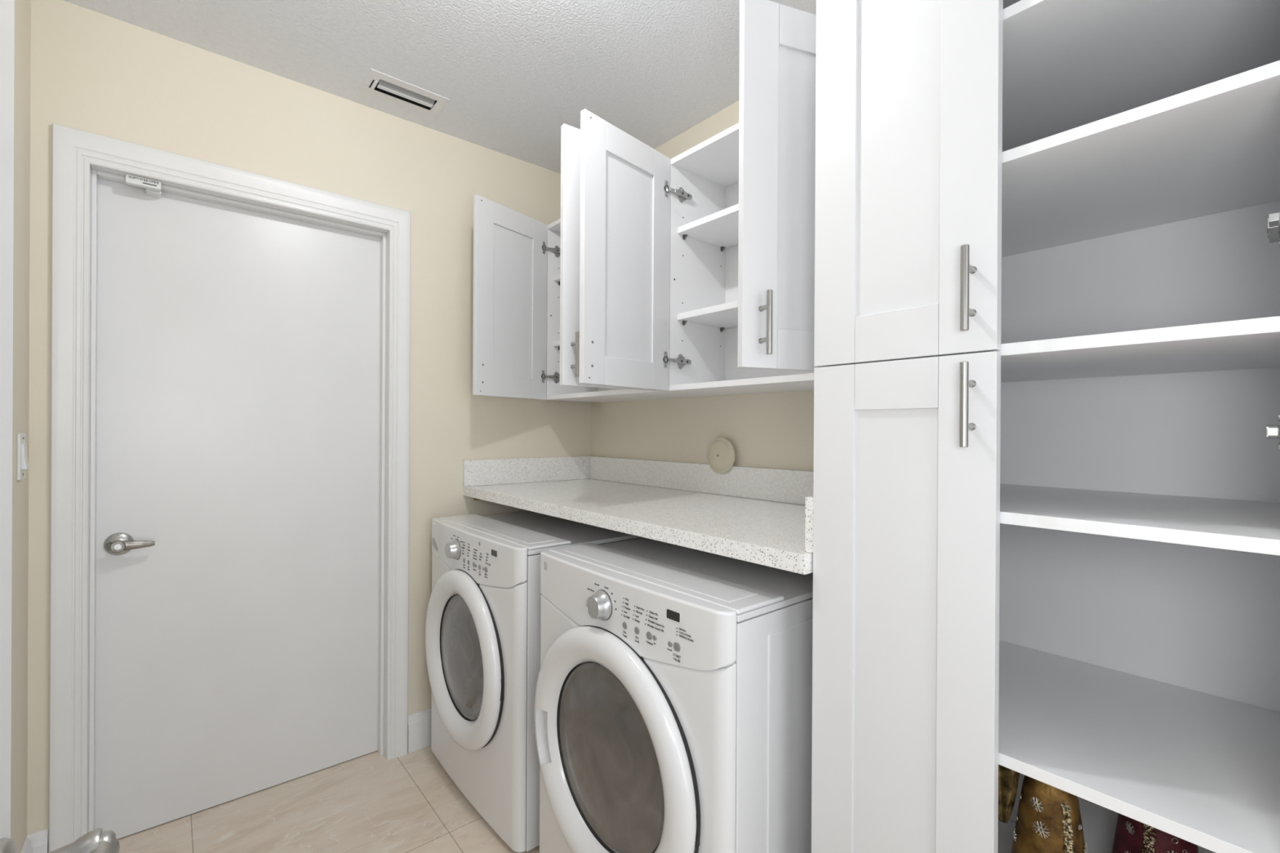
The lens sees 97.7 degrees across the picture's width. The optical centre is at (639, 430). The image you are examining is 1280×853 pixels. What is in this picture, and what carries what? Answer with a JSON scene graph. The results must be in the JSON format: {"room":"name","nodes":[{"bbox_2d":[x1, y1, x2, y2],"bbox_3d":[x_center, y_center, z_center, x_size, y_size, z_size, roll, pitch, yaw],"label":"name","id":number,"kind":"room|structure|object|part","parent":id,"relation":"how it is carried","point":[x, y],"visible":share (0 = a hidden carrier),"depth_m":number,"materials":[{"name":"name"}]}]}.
{"room":"laundry room","nodes":[
{"label":"laundry room","id":0,"kind":"room"},
{"bbox_2d":[10,0,31,852],"bbox_3d":[-0.973,0.025,0.608,0.120,2.438,2.582,0,0,-40],"label":"wall","id":1,"kind":"structure","parent":0,"point":[22,49],"depth_m":1.43,"materials":[{"name":"beige paint"}]},
{"bbox_2d":[17,433,29,479],"bbox_3d":[-1.577,0.067,1.432,0.015,0.117,0.070,0,0,-40],"label":"light switch","id":2,"kind":"object","parent":1,"relation":"attached to","point":[22,458],"visible":1,"depth_m":1.42,"materials":[{"name":"white plastic"}]},
{"bbox_2d":[21,838,33,852],"bbox_3d":[-1.197,1.173,0.972,0.014,0.138,1.418,0,0,-40],"label":"baseboard","id":3,"kind":"structure","parent":1,"relation":"attached to","point":[27,848],"depth_m":1.50,"materials":[{"name":"white paint"}]},
{"bbox_2d":[26,0,591,835],"bbox_3d":[-0.998,0.024,2.174,1.856,2.438,0.150,0,0,-40],"label":"wall","id":4,"kind":"structure","parent":0,"point":[93,72],"depth_m":1.97,"materials":[{"name":"beige paint"}]},
{"bbox_2d":[26,828,48,852],"bbox_3d":[-1.647,1.171,1.528,0.040,0.138,0.014,0,0,-40],"label":"baseboard","id":5,"kind":"structure","parent":4,"relation":"attached to","point":[39,840],"depth_m":1.53,"materials":[{"name":"white paint"}]},
{"bbox_2d":[48,123,410,852],"bbox_3d":[-1.257,0.199,1.847,0.957,2.085,0.020,0,0,-40],"label":"trim","id":6,"kind":"structure","parent":4,"relation":"attached to","point":[73,150],"depth_m":1.58,"materials":[{"name":"white paint"}]},
{"bbox_2d":[94,177,380,839],"bbox_3d":[-1.302,0.242,1.901,0.805,1.993,0.097,0,0,-40],"label":"door","id":7,"kind":"structure","parent":4,"relation":"in","point":[238,349],"depth_m":1.87,"materials":[{"name":"white paint"}]},
{"bbox_3d":[-1.563,0.343,1.677,0.068,0.068,0.036,0,0,-40],"label":"handle","id":8,"kind":"part","parent":7,"relation":"part of","materials":[{"name":"metal"}]},
{"bbox_3d":[-1.525,0.343,1.674,0.110,0.035,0.026,0,0,-40],"label":"lever","id":9,"kind":"part","parent":7,"relation":"part of","materials":[{"name":"silver metal"}]},
{"bbox_2d":[125,173,161,197],"bbox_3d":[-1.506,-0.742,1.698,0.080,0.031,0.067,0,0,-40],"label":"sensor","id":10,"kind":"object","parent":7,"relation":"attached to","point":[153,187],"visible":1,"depth_m":1.68,"materials":[{"name":"white plastic"}]},
{"bbox_2d":[86,164,389,832],"bbox_3d":[-1.311,0.233,1.912,0.845,2.016,0.151,0,0,-40],"label":"trim","id":11,"kind":"structure","parent":4,"relation":"attached to","point":[95,172],"depth_m":1.81,"materials":[{"name":"white paint"}]},
{"bbox_2d":[407,708,431,753],"bbox_3d":[-0.569,1.176,2.434,0.855,0.138,0.014,0,0,-40],"label":"baseboard","id":12,"kind":"structure","parent":4,"relation":"attached to","point":[419,723],"depth_m":2.18,"materials":[{"name":"white paint"}]},
{"bbox_2d":[462,456,589,486],"bbox_3d":[-0.479,0.177,2.500,0.639,0.108,0.019,0,0,-40],"label":"backsplash","id":13,"kind":"structure","parent":4,"relation":"attached to","point":[520,470],"depth_m":2.46,"materials":[{"name":"white stone"}]},
{"bbox_2d":[117,745,539,852],"bbox_3d":[-0.308,1.298,0.194,3.576,0.100,4.282,0,0,-40],"label":"floor","id":14,"kind":"structure","parent":0,"point":[371,802],"depth_m":1.79,"materials":[{"name":"beige tile"}]},
{"bbox_2d":[0,0,119,852],"bbox_3d":[-0.248,0.230,0.165,0.105,2.022,0.810,0,0,-40],"label":"door","id":15,"kind":"structure","parent":14,"relation":"on","point":[95,841],"depth_m":0.44,"materials":[{"name":"white paint"}]},
{"bbox_3d":[-0.462,0.339,0.424,0.040,0.066,0.066,0,0,-40],"label":"handle","id":16,"kind":"part","parent":15,"relation":"part of","materials":[{"name":"silver metal"}]},
{"bbox_3d":[-0.411,0.339,0.401,0.050,0.038,0.138,0,0,-40],"label":"lever","id":17,"kind":"part","parent":15,"relation":"part of","materials":[{"name":"silver metal"}]},
{"bbox_2d":[425,511,644,852],"bbox_3d":[-0.319,0.793,2.103,0.786,0.907,0.722,0,0,-40],"label":"washer","id":18,"kind":"object","parent":14,"relation":"on","point":[482,624],"visible":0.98,"depth_m":1.74,"materials":[{"name":"white metal"}]},
{"bbox_3d":[-0.752,0.412,2.084,0.008,0.124,0.113,0,0,-40],"label":"detergent drawer","id":19,"kind":"part","parent":18,"relation":"part of","materials":[{"name":"white plastic"}]},
{"bbox_3d":[-0.642,0.409,1.914,0.032,0.071,0.071,0,0,-40],"label":"dial knob","id":20,"kind":"part","parent":18,"relation":"part of","materials":[{"name":"silver metal"}]},
{"bbox_3d":[-0.598,0.757,1.873,0.020,0.402,0.402,0,0,-40],"label":"door glass","id":21,"kind":"part","parent":18,"relation":"part of","materials":[{"name":"glass"}]},
{"bbox_3d":[-0.603,0.757,1.869,0.050,0.574,0.574,0,0,-40],"label":"door","id":22,"kind":"part","parent":18,"relation":"part of","materials":[{"name":"white plastic"}]},
{"bbox_3d":[-0.575,0.832,1.888,0.042,0.783,0.716,0,0,-40],"label":"panel","id":23,"kind":"part","parent":18,"relation":"part of","materials":[{"name":"white ceramic"}]},
{"bbox_3d":[-0.573,0.420,1.888,0.042,0.161,0.718,0,0,-40],"label":"control panel","id":24,"kind":"part","parent":18,"relation":"part of","materials":[{"name":"white plastic"}]},
{"bbox_3d":[-0.445,0.375,1.710,0.001,0.024,0.044,0,0,-40],"label":"display frame","id":25,"kind":"part","parent":18,"relation":"part of","materials":[{"name":"black plastic"}]},
{"bbox_3d":[-0.499,0.339,1.949,0.091,0.002,0.626,0,0,-40],"label":"trim","id":26,"kind":"part","parent":18,"relation":"part of","materials":[{"name":"white metal"}]},
{"bbox_3d":[-0.287,0.357,2.127,0.700,0.014,0.717,0,0,-40],"label":"panel","id":27,"kind":"part","parent":18,"relation":"part of","materials":[{"name":"white metal"}]},
{"bbox_2d":[534,537,813,852],"bbox_3d":[0.184,0.796,1.528,0.758,0.907,0.710,0,0,-40],"label":"dryer","id":28,"kind":"object","parent":14,"relation":"on","point":[673,697],"visible":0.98,"depth_m":1.20,"materials":[{"name":"white metal"}]},
{"bbox_3d":[-0.099,0.412,1.312,0.032,0.071,0.071,0,0,-40],"label":"dial knob","id":29,"kind":"part","parent":28,"relation":"part of","materials":[{"name":"silver metal"}]},
{"bbox_3d":[-0.083,0.763,1.306,0.020,0.422,0.422,0,0,-40],"label":"door glass","id":30,"kind":"part","parent":28,"relation":"part of","materials":[{"name":"glass"}]},
{"bbox_3d":[-0.088,0.763,1.301,0.050,0.594,0.594,0,0,-40],"label":"door","id":31,"kind":"part","parent":28,"relation":"part of","materials":[{"name":"white plastic"}]},
{"bbox_3d":[-0.060,0.835,1.323,0.044,0.783,0.704,0,0,-40],"label":"panel","id":32,"kind":"part","parent":28,"relation":"part of","materials":[{"name":"white ceramic"}]},
{"bbox_3d":[-0.058,0.423,1.322,0.046,0.161,0.706,0,0,-40],"label":"control panel","id":33,"kind":"part","parent":28,"relation":"part of","materials":[{"name":"white plastic"}]},
{"bbox_3d":[0.017,0.343,1.385,0.091,0.002,0.614,0,0,-40],"label":"trim","id":34,"kind":"part","parent":28,"relation":"part of","materials":[{"name":"white ceramic"}]},
{"bbox_3d":[0.068,0.379,1.143,0.001,0.024,0.044,0,0,-40],"label":"display frame","id":35,"kind":"part","parent":28,"relation":"part of","materials":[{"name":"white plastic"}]},
{"bbox_3d":[0.217,0.361,1.552,0.668,0.014,0.705,0,0,-40],"label":"panel","id":36,"kind":"part","parent":28,"relation":"part of","materials":[{"name":"white metal"}]},
{"bbox_2d":[811,0,1279,852],"bbox_3d":[0.793,0.074,0.894,0.757,2.360,0.866,0,0,-40],"label":"pantry cabinet","id":37,"kind":"object","parent":14,"relation":"on","point":[1046,483],"visible":1,"depth_m":0.97,"materials":[{"name":"white laminate"}]},
{"bbox_3d":[0.437,0.511,0.961,0.019,1.261,0.310,0,0,-40],"label":"door","id":38,"kind":"part","parent":37,"relation":"part of","materials":[{"name":"white paint"}]},
{"bbox_3d":[0.443,-0.606,0.960,0.019,0.968,0.310,0,0,-40],"label":"door","id":39,"kind":"part","parent":37,"relation":"part of","materials":[{"name":"white paint"}]},
{"bbox_3d":[0.497,-0.039,0.849,0.038,0.128,0.012,0,0,-40],"label":"handle","id":40,"kind":"part","parent":37,"relation":"part of","materials":[{"name":"silver metal"}]},
{"bbox_3d":[0.498,-0.214,0.849,0.038,0.128,0.012,0,0,-40],"label":"handle","id":41,"kind":"part","parent":37,"relation":"part of","materials":[{"name":"silver metal"}]},
{"bbox_3d":[0.946,1.020,1.193,0.009,0.232,0.573,0,0,-40],"label":"panel","id":42,"kind":"part","parent":37,"relation":"part of","materials":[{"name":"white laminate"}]},
{"bbox_2d":[1003,0,1020,8],"bbox_3d":[0.753,-0.876,1.020,0.524,0.018,0.572,0,0,-40],"label":"shelf","id":43,"kind":"object","parent":37,"relation":"attached to","point":[1006,3],"depth_m":1.13,"materials":[{"name":"white laminate"}]},
{"bbox_2d":[998,764,1088,852],"bbox_3d":[0.656,0.825,0.924,0.132,0.619,0.199,0,0,-40],"label":"clothes","id":44,"kind":"object","parent":37,"relation":"in","point":[1049,820],"visible":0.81,"depth_m":0.89,"materials":[{"name":"gold fabric"}]},
{"bbox_3d":[0.668,0.851,0.858,0.024,0.537,0.045,0,0,9],"label":"beaded trim","id":45,"kind":"part","parent":44,"relation":"part of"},
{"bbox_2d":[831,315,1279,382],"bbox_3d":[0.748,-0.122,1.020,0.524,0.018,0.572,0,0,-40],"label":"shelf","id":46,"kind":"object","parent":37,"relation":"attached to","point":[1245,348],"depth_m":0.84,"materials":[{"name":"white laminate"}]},
{"bbox_2d":[998,640,1279,852],"bbox_3d":[0.745,0.500,1.021,0.524,0.018,0.572,0,0,-40],"label":"shelf","id":47,"kind":"object","parent":37,"relation":"attached to","point":[1195,763],"depth_m":0.88,"materials":[{"name":"white laminate"}]},
{"bbox_3d":[0.952,-0.093,1.192,0.009,1.990,0.573,0,0,-40],"label":"panel","id":48,"kind":"part","parent":37,"relation":"part of","materials":[{"name":"white laminate"}]},
{"bbox_2d":[1000,483,1279,555],"bbox_3d":[0.747,0.133,1.020,0.524,0.018,0.572,0,0,-40],"label":"shelf","id":49,"kind":"object","parent":37,"relation":"attached to","point":[1242,522],"depth_m":0.84,"materials":[{"name":"white laminate"}]},
{"bbox_2d":[1001,60,1279,257],"bbox_3d":[0.750,-0.414,1.020,0.524,0.017,0.572,0,0,-40],"label":"shelf","id":50,"kind":"object","parent":37,"relation":"attached to","point":[1211,152],"depth_m":0.87,"materials":[{"name":"white laminate"}]},
{"bbox_2d":[1002,0,1279,151],"bbox_3d":[0.751,-0.631,1.020,0.524,0.017,0.572,0,0,-40],"label":"shelf","id":51,"kind":"object","parent":37,"relation":"attached to","point":[1068,64],"depth_m":0.92,"materials":[{"name":"white laminate"}]},
{"bbox_2d":[1111,813,1198,852],"bbox_3d":[0.914,0.826,0.989,0.134,0.619,0.164,0,0,-40],"label":"clothes","id":52,"kind":"object","parent":37,"relation":"in","point":[1131,836],"visible":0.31,"depth_m":0.97,"materials":[{"name":"red fabric"}]},
{"bbox_3d":[0.873,0.850,0.965,0.042,0.540,0.026,0,0,-40],"label":"beaded trim","id":53,"kind":"part","parent":52,"relation":"part of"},
{"bbox_2d":[63,0,816,173],"bbox_3d":[-0.225,-1.250,1.261,2.096,0.120,2.632,0,0,-40],"label":"ceiling","id":54,"kind":"structure","parent":0,"point":[511,73],"depth_m":1.76,"materials":[{"name":"white paint"}]},
{"bbox_2d":[358,68,448,118],"bbox_3d":[-0.839,-1.238,1.992,0.264,0.112,0.160,0,0,-40],"label":"ceiling vent","id":55,"kind":"object","parent":54,"relation":"in","point":[376,84],"visible":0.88,"depth_m":1.99,"materials":[{"name":"white metal"}]},
{"bbox_3d":[-0.835,-1.192,1.995,0.188,0.008,0.019,0,0,-40],"label":"louvre blade","id":56,"kind":"part","parent":55,"relation":"part of","materials":[{"name":"white metal"}]},
{"bbox_3d":[-0.821,-1.201,1.978,0.188,0.022,0.030,0,0,-40],"label":"louvre blade","id":57,"kind":"part","parent":55,"relation":"part of","materials":[{"name":"grey metal"}]},
{"bbox_2d":[590,100,813,471],"bbox_3d":[0.540,0.033,1.879,0.120,2.438,2.582,0,0,-40],"label":"wall","id":58,"kind":"structure","parent":0,"point":[768,430],"depth_m":2.12,"materials":[{"name":"beige paint"}]},
{"bbox_2d":[472,123,722,402],"bbox_3d":[-0.216,-0.511,2.151,0.692,0.758,0.886,0,0,-40],"label":"upper cabinet","id":59,"kind":"object","parent":58,"relation":"attached to","point":[526,324],"visible":0.49,"depth_m":2.22,"materials":[{"name":"white laminate"}]},
{"bbox_3d":[-0.518,-0.513,2.273,0.019,0.758,0.378,0,0,35],"label":"door","id":60,"kind":"part","parent":59,"relation":"part of","materials":[{"name":"white paint"}]},
{"bbox_2d":[541,370,545,382],"bbox_3d":[-0.415,-0.232,2.405,0.004,0.052,0.024,0,0,35],"label":"hinge","id":61,"kind":"object","parent":59,"relation":"on","point":[543,372],"depth_m":2.40,"materials":[{"name":"metal"}]},
{"bbox_2d":[542,241,546,253],"bbox_3d":[-0.412,-0.785,2.405,0.004,0.052,0.024,0,0,35],"label":"hinge","id":62,"kind":"object","parent":59,"relation":"on","point":[544,243],"depth_m":2.40,"materials":[{"name":"metal"}]},
{"bbox_2d":[553,340,559,346],"bbox_3d":[-0.050,-0.376,2.236,0.235,0.020,0.740,0,0,-40],"label":"shelf","id":63,"kind":"object","parent":59,"relation":"attached to","point":[556,343],"depth_m":2.43,"materials":[{"name":"white laminate"}]},
{"bbox_2d":[554,274,559,281],"bbox_3d":[-0.048,-0.662,2.236,0.235,0.020,0.740,0,0,-40],"label":"shelf","id":64,"kind":"object","parent":59,"relation":"attached to","point":[557,277],"depth_m":2.43,"materials":[{"name":"white laminate"}]},
{"bbox_3d":[-0.188,-0.219,1.623,0.012,0.128,0.038,0,0,-36],"label":"handle","id":65,"kind":"part","parent":59,"relation":"part of","materials":[{"name":"silver metal"}]},
{"bbox_3d":[-0.075,-0.510,1.739,0.378,0.758,0.019,0,0,-36],"label":"door","id":66,"kind":"part","parent":59,"relation":"part of","materials":[{"name":"white paint"}]},
{"bbox_2d":[462,456,813,574],"bbox_3d":[0.037,0.210,1.885,0.639,0.167,1.624,0,0,-40],"label":"countertop","id":67,"kind":"structure","parent":58,"relation":"attached to","point":[762,516],"depth_m":1.84,"materials":[{"name":"white stone"}]},
{"bbox_2d":[577,0,817,395],"bbox_3d":[0.304,-0.507,1.533,0.691,0.758,0.752,0,0,-40],"label":"upper cabinet","id":68,"kind":"object","parent":58,"relation":"attached to","point":[697,264],"visible":0.62,"depth_m":1.60,"materials":[{"name":"white laminate"}]},
{"bbox_3d":[-0.162,-0.219,1.595,0.038,0.128,0.012,0,0,42],"label":"handle","id":69,"kind":"part","parent":68,"relation":"part of","materials":[{"name":"silver metal"}]},
{"bbox_3d":[-0.035,-0.510,1.692,0.019,0.758,0.378,0,0,42],"label":"door","id":70,"kind":"part","parent":68,"relation":"part of","materials":[{"name":"white paint"}]},
{"bbox_2d":[662,351,668,368],"bbox_3d":[0.084,-0.229,1.810,0.004,0.052,0.024,0,0,42],"label":"hinge","id":71,"kind":"object","parent":68,"relation":"on","point":[665,353],"depth_m":1.81,"materials":[{"name":"metal"}]},
{"bbox_2d":[664,180,669,197],"bbox_3d":[0.087,-0.782,1.810,0.004,0.052,0.024,0,0,42],"label":"hinge","id":72,"kind":"object","parent":68,"relation":"on","point":[666,182],"depth_m":1.81,"materials":[{"name":"metal"}]},
{"bbox_2d":[677,300,737,328],"bbox_3d":[0.440,-0.373,1.653,0.235,0.020,0.706,0,0,-40],"label":"shelf","id":73,"kind":"object","parent":68,"relation":"attached to","point":[723,315],"depth_m":1.82,"materials":[{"name":"white laminate"}]},
{"bbox_2d":[677,203,738,248],"bbox_3d":[0.442,-0.659,1.652,0.235,0.020,0.706,0,0,-40],"label":"shelf","id":74,"kind":"object","parent":68,"relation":"attached to","point":[719,229],"depth_m":1.83,"materials":[{"name":"white laminate"}]},
{"bbox_3d":[0.254,-0.216,1.130,0.012,0.128,0.038,0,0,-20],"label":"handle","id":75,"kind":"part","parent":68,"relation":"part of","materials":[{"name":"silver metal"}]},
{"bbox_3d":[0.384,-0.507,1.206,0.378,0.758,0.019,0,0,-20],"label":"door","id":76,"kind":"part","parent":68,"relation":"part of","materials":[{"name":"white paint"}]},
{"bbox_2d":[589,456,813,505],"bbox_3d":[0.273,0.182,2.086,0.019,0.108,1.580,0,0,-40],"label":"backsplash","id":77,"kind":"structure","parent":58,"relation":"attached to","point":[784,486],"depth_m":2.09,"materials":[{"name":"white stone"}]},
{"bbox_2d":[706,437,735,473],"bbox_3d":[0.297,0.091,2.039,0.043,0.132,0.132,0,0,-40],"label":"round cover plate","id":78,"kind":"object","parent":58,"relation":"attached to","point":[721,455],"visible":1,"depth_m":2.02,"materials":[{"name":"beige plastic"}]},
{"bbox_2d":[804,495,813,553],"bbox_3d":[0.562,0.184,1.278,0.615,0.108,0.019,0,0,-40],"label":"backsplash","id":79,"kind":"structure","parent":58,"relation":"attached to","point":[808,500],"depth_m":1.08,"materials":[{"name":"white stone"}]}
]}

